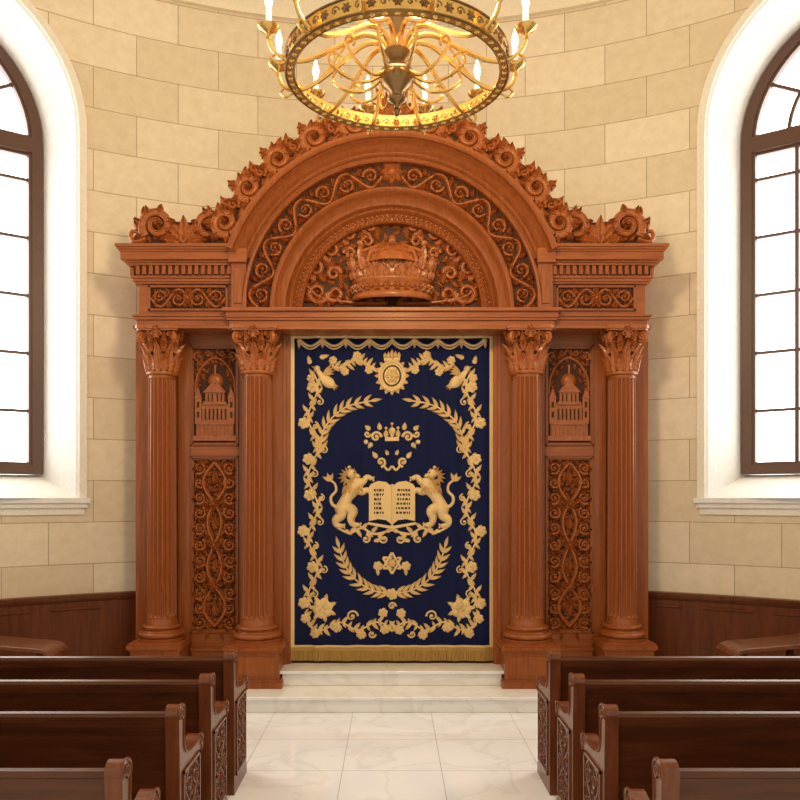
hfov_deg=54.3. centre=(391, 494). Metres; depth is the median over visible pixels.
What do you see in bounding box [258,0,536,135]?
chandelier
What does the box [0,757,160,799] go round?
wooden pew
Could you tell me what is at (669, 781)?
wooden pew
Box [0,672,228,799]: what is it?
wooden pew
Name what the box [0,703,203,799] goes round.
wooden pew
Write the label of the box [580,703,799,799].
wooden pew
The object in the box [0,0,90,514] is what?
window
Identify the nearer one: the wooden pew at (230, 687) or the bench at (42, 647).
the wooden pew at (230, 687)
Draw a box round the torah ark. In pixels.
[115,88,668,711]
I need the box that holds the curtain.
[291,335,492,660]
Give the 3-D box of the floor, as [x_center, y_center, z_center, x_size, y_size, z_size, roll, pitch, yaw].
[0.000,2.050,1.650,16.000,0.100,15.300,0,0,0]
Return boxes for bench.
[0,635,68,655]
[715,633,799,655]
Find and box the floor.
[227,712,556,799]
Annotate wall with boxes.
[0,0,799,599]
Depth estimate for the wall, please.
8.24 m
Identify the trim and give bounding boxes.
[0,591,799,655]
[170,0,613,25]
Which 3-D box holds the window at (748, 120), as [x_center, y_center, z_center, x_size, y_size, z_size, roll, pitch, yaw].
[4.550,-2.542,7.328,3.071,5.485,0.956,0,0,43]
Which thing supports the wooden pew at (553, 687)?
on the floor
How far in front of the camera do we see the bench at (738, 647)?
6.89 m
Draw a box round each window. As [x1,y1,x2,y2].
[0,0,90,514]
[693,0,799,515]
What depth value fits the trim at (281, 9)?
8.65 m
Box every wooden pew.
[0,650,247,795]
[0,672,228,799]
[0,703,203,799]
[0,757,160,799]
[536,650,799,795]
[555,672,799,799]
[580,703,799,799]
[623,757,799,799]
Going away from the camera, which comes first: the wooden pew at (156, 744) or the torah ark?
the wooden pew at (156, 744)
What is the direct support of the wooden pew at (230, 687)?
on the floor
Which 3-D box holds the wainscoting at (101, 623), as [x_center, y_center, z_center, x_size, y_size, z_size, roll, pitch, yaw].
[0.000,1.508,4.539,13.000,0.985,7.683,0,0,0]
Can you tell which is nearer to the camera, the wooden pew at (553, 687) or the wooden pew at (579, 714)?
the wooden pew at (579, 714)
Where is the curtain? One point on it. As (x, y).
(392, 436)

